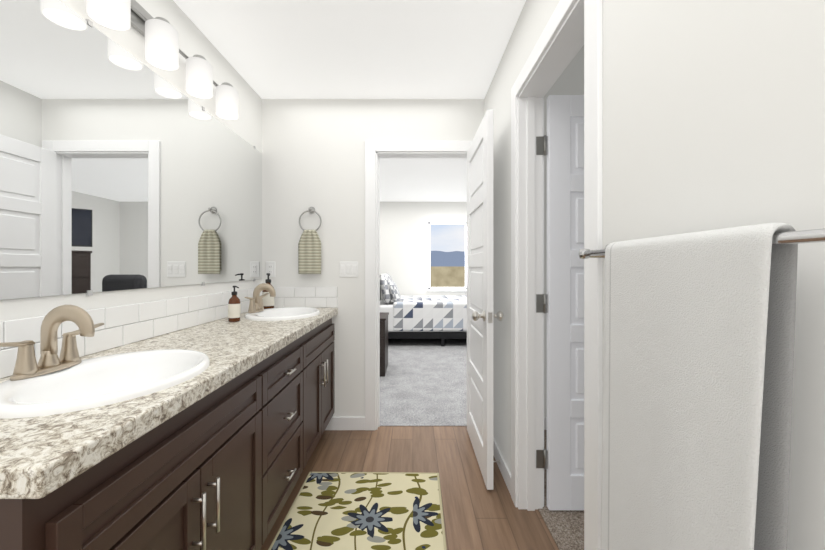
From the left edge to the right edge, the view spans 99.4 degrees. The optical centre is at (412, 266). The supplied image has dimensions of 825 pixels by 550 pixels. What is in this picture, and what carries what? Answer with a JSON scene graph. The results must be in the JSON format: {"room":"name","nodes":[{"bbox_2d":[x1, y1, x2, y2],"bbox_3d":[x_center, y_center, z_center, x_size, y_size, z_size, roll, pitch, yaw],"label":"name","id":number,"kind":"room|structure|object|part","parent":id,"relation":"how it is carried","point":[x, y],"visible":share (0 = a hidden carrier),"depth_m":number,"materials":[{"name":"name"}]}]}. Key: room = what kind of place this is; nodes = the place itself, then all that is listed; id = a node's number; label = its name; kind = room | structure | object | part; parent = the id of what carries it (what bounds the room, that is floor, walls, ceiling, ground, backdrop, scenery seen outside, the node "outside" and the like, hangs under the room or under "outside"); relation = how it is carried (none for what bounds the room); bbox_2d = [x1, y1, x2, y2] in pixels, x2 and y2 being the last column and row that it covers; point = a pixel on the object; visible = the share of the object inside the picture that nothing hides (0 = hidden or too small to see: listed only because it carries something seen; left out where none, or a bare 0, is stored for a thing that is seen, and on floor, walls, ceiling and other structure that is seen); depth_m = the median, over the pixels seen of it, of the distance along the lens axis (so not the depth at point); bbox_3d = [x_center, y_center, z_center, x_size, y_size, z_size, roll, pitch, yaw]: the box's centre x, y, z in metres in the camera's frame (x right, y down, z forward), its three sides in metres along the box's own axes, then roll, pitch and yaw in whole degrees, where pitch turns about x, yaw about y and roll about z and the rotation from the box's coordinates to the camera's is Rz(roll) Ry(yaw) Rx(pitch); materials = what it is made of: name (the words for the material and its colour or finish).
{"room":"bathroom","nodes":[
{"label":"bathroom","id":0,"kind":"room"},
{"bbox_2d":[0,0,261,378],"bbox_3d":[-1.173,-0.020,0.584,0.115,2.440,3.998,0,0,0],"label":"wall","id":1,"kind":"structure","parent":0,"point":[246,125],"depth_m":1.64,"materials":[{"name":"white paint"}]},
{"bbox_2d":[0,0,261,299],"bbox_3d":[-1.109,-0.373,1.486,0.008,0.943,2.171,0,0,0],"label":"vanity mirror","id":2,"kind":"object","parent":1,"relation":"attached to","point":[121,168],"visible":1,"depth_m":1.26,"materials":[{"name":"clear glass"}]},
{"bbox_2d":[86,0,238,119],"bbox_3d":[-1.044,-0.946,1.442,0.137,0.212,1.208,0,0,0],"label":"light bar","id":3,"kind":"object","parent":1,"relation":"attached to","point":[162,49],"visible":1,"depth_m":1.42,"materials":[{"name":"white glass"}]},
{"bbox_2d":[173,0,583,201],"bbox_3d":[0.420,-1.274,2.665,6.070,0.092,8.160,0,0,0],"label":"ceiling","id":4,"kind":"structure","parent":0,"point":[360,49],"depth_m":2.02,"materials":[{"name":"white paint"}]},
{"bbox_2d":[262,99,546,416],"bbox_3d":[0.420,-0.020,2.635,5.840,2.440,0.127,0,0,0],"label":"wall","id":5,"kind":"structure","parent":0,"point":[313,152],"depth_m":2.58,"materials":[{"name":"white paint"}]},
{"bbox_2d":[266,262,274,276],"bbox_3d":[-1.050,0.018,2.578,0.070,0.115,0.009,0,0,0],"label":"electrical outlet plate","id":6,"kind":"object","parent":5,"relation":"attached to","point":[270,267],"visible":0.94,"depth_m":2.58,"materials":[{"name":"white plastic"}]},
{"bbox_2d":[298,207,321,273],"bbox_3d":[-0.745,-0.197,2.549,0.167,0.494,0.066,0,0,0],"label":"towel ring","id":7,"kind":"object","parent":5,"relation":"attached to","point":[309,252],"visible":1,"depth_m":2.52,"materials":[{"name":"silver metal"}]},
{"bbox_2d":[298,229,321,273],"bbox_3d":[-0.745,-0.111,2.535,0.163,0.321,0.037,0,0,0],"label":"hand towel","id":8,"kind":"object","parent":7,"relation":"hanging from","point":[309,245],"depth_m":2.52,"materials":[{"name":"fabric"}]},
{"bbox_2d":[325,417,364,429],"bbox_3d":[-0.502,1.152,2.576,0.299,0.096,0.013,0,0,0],"label":"baseboard","id":9,"kind":"structure","parent":5,"relation":"attached to","point":[346,423],"depth_m":2.57,"materials":[{"name":"white wood"}]},
{"bbox_2d":[339,262,357,276],"bbox_3d":[-0.473,0.018,2.578,0.138,0.115,0.010,0,0,0],"label":"switch plate","id":10,"kind":"object","parent":5,"relation":"attached to","point":[348,269],"visible":1,"depth_m":2.58,"materials":[{"name":"white plastic"}]},
{"bbox_2d":[365,141,471,429],"bbox_3d":[0.077,0.136,2.640,0.861,2.128,0.145,0,0,0],"label":"door frame","id":11,"kind":"structure","parent":5,"relation":"attached to","point":[375,151],"depth_m":2.57,"materials":[{"name":"white wood"}]},
{"bbox_2d":[467,109,503,489],"bbox_3d":[0.411,0.174,2.216,0.171,2.028,0.706,0,0,0],"label":"bedroom door","id":12,"kind":"structure","parent":11,"relation":"attached to","point":[480,315],"depth_m":2.03,"materials":[{"name":"white wood"}]},
{"bbox_3d":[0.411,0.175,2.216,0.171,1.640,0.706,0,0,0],"label":"knob","id":13,"kind":"part","parent":12,"relation":"part of","materials":[{"name":"silver metal"}]},
{"bbox_2d":[544,417,546,429],"bbox_3d":[1.410,1.152,2.576,1.540,0.096,0.013,0,0,0],"label":"baseboard","id":14,"kind":"structure","parent":5,"relation":"attached to","point":[545,418],"depth_m":2.57,"materials":[{"name":"white wood"}]},
{"bbox_2d":[261,426,558,549],"bbox_3d":[-0.305,1.225,0.612,1.850,0.050,4.053,0,0,0],"label":"floor","id":15,"kind":"structure","parent":0,"point":[477,515],"depth_m":2.04,"materials":[{"name":"wood"}]},
{"bbox_2d":[0,313,337,549],"bbox_3d":[-0.827,0.773,1.548,0.571,0.853,2.032,0,0,0],"label":"bathroom vanity","id":16,"kind":"object","parent":15,"relation":"on","point":[207,435],"depth_m":0.98,"materials":[{"name":"brown wood"}]},
{"bbox_2d":[0,309,337,504],"bbox_3d":[-0.832,0.323,1.550,0.559,0.047,2.060,0,0,0],"label":"countertop","id":17,"kind":"structure","parent":16,"relation":"on","point":[35,452],"depth_m":0.68,"materials":[{"name":"beige stone"}]},
{"bbox_2d":[0,305,107,376],"bbox_3d":[-0.939,0.191,0.947,0.152,0.178,0.303,0,0,0],"label":"faucet","id":18,"kind":"object","parent":17,"relation":"on","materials":[{"name":"beige metal"}]},
{"bbox_2d":[0,345,243,416],"bbox_3d":[-0.810,0.359,0.947,0.430,0.161,0.509,0,0,0],"label":"sink","id":19,"kind":"object","parent":17,"relation":"in","point":[117,380],"depth_m":0.97,"materials":[{"name":"white ceramic"}]},
{"bbox_2d":[240,273,275,312],"bbox_3d":[-0.948,0.162,2.261,0.171,0.236,0.425,0,0,0],"label":"faucet","id":20,"kind":"object","parent":17,"relation":"on","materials":[{"name":"beige metal"}]},
{"bbox_2d":[228,305,327,320],"bbox_3d":[-0.810,0.359,2.200,0.430,0.161,0.510,0,0,0],"label":"sink","id":21,"kind":"object","parent":17,"relation":"in","point":[270,312],"depth_m":2.27,"materials":[{"name":"white ceramic"}]},
{"bbox_2d":[268,472,446,549],"bbox_3d":[-0.235,1.194,1.420,0.771,0.010,1.234,0,0,0],"label":"rug","id":22,"kind":"object","parent":15,"relation":"on","point":[365,511],"visible":0.98,"depth_m":1.68,"materials":[{"name":"beige fabric"}]},
{"bbox_2d":[380,202,466,298],"bbox_3d":[-0.375,-0.020,6.688,4.250,2.440,0.115,0,0,0],"label":"wall","id":23,"kind":"structure","parent":0,"point":[404,245],"depth_m":6.63,"materials":[{"name":"white paint"}]},
{"bbox_2d":[427,222,466,290],"bbox_3d":[1.017,-0.203,6.655,1.486,1.315,0.110,0,0,0],"label":"window","id":24,"kind":"structure","parent":23,"relation":"in","point":[447,288],"depth_m":6.66,"materials":[{"name":"white wood"}]},
{"bbox_2d":[428,291,466,294],"bbox_3d":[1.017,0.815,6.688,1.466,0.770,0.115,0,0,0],"label":"sill","id":25,"kind":"structure","parent":23,"relation":"attached to","point":[447,292],"depth_m":6.63,"materials":[{"name":"white paint"}]},
{"bbox_2d":[379,339,583,549],"bbox_3d":[0.420,1.223,2.665,6.070,0.054,8.160,0,0,0],"label":"floor","id":26,"kind":"structure","parent":0,"point":[423,382],"depth_m":3.31,"materials":[{"name":"grey carpet"}]},
{"bbox_2d":[380,312,388,375],"bbox_3d":[-0.733,0.878,4.060,0.875,0.636,0.520,0,0,0],"label":"nightstand","id":27,"kind":"object","parent":26,"relation":"on","point":[383,342],"visible":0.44,"depth_m":3.82,"materials":[{"name":"grey"}]},
{"bbox_2d":[380,273,466,345],"bbox_3d":[0.437,0.651,5.915,2.154,1.091,1.358,0,0,0],"label":"bed","id":28,"kind":"object","parent":26,"relation":"on","point":[442,317],"visible":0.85,"depth_m":5.25,"materials":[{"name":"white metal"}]},
{"bbox_2d":[393,295,466,331],"bbox_3d":[0.607,0.749,5.915,1.814,0.433,1.358,0,0,0],"label":"quilt","id":29,"kind":"object","parent":28,"relation":"on","point":[411,313],"depth_m":5.24,"materials":[{"name":"white fabric"}]},
{"bbox_2d":[484,0,824,549],"bbox_3d":[0.583,-0.020,0.641,0.115,2.440,3.883,0,0,0],"label":"wall","id":30,"kind":"structure","parent":0,"point":[713,114],"depth_m":0.61,"materials":[{"name":"white paint"}]},
{"bbox_2d":[493,437,510,494],"bbox_3d":[0.517,1.152,2.203,0.017,0.096,0.760,0,0,0],"label":"baseboard","id":31,"kind":"structure","parent":30,"relation":"attached to","point":[503,467],"depth_m":2.00,"materials":[{"name":"white wood"}]},
{"bbox_2d":[511,0,602,549],"bbox_3d":[0.583,0.136,1.395,0.145,2.128,0.856,0,0,0],"label":"door frame","id":32,"kind":"structure","parent":30,"relation":"attached to","point":[571,28],"depth_m":1.65,"materials":[{"name":"white wood"}]},
{"bbox_2d":[536,95,583,509],"bbox_3d":[0.983,0.174,1.690,0.746,2.028,0.103,0,0,0],"label":"closet door","id":33,"kind":"structure","parent":30,"relation":"in","point":[560,303],"depth_m":1.71,"materials":[{"name":"white paint"}]},
{"bbox_2d":[579,223,824,549],"bbox_3d":[0.466,0.358,0.613,0.116,0.839,0.676,0,0,0],"label":"towel","id":34,"kind":"object","parent":30,"relation":"attached to","point":[698,349],"visible":1,"depth_m":0.52,"materials":[{"name":"white fabric"}]},
{"label":"outside","id":35,"kind":"structure","parent":0,"visible":0},
{"bbox_2d":[430,224,464,286],"bbox_3d":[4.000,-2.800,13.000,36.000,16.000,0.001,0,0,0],"label":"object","id":36,"kind":"structure","parent":35,"point":[447,255],"depth_m":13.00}
]}

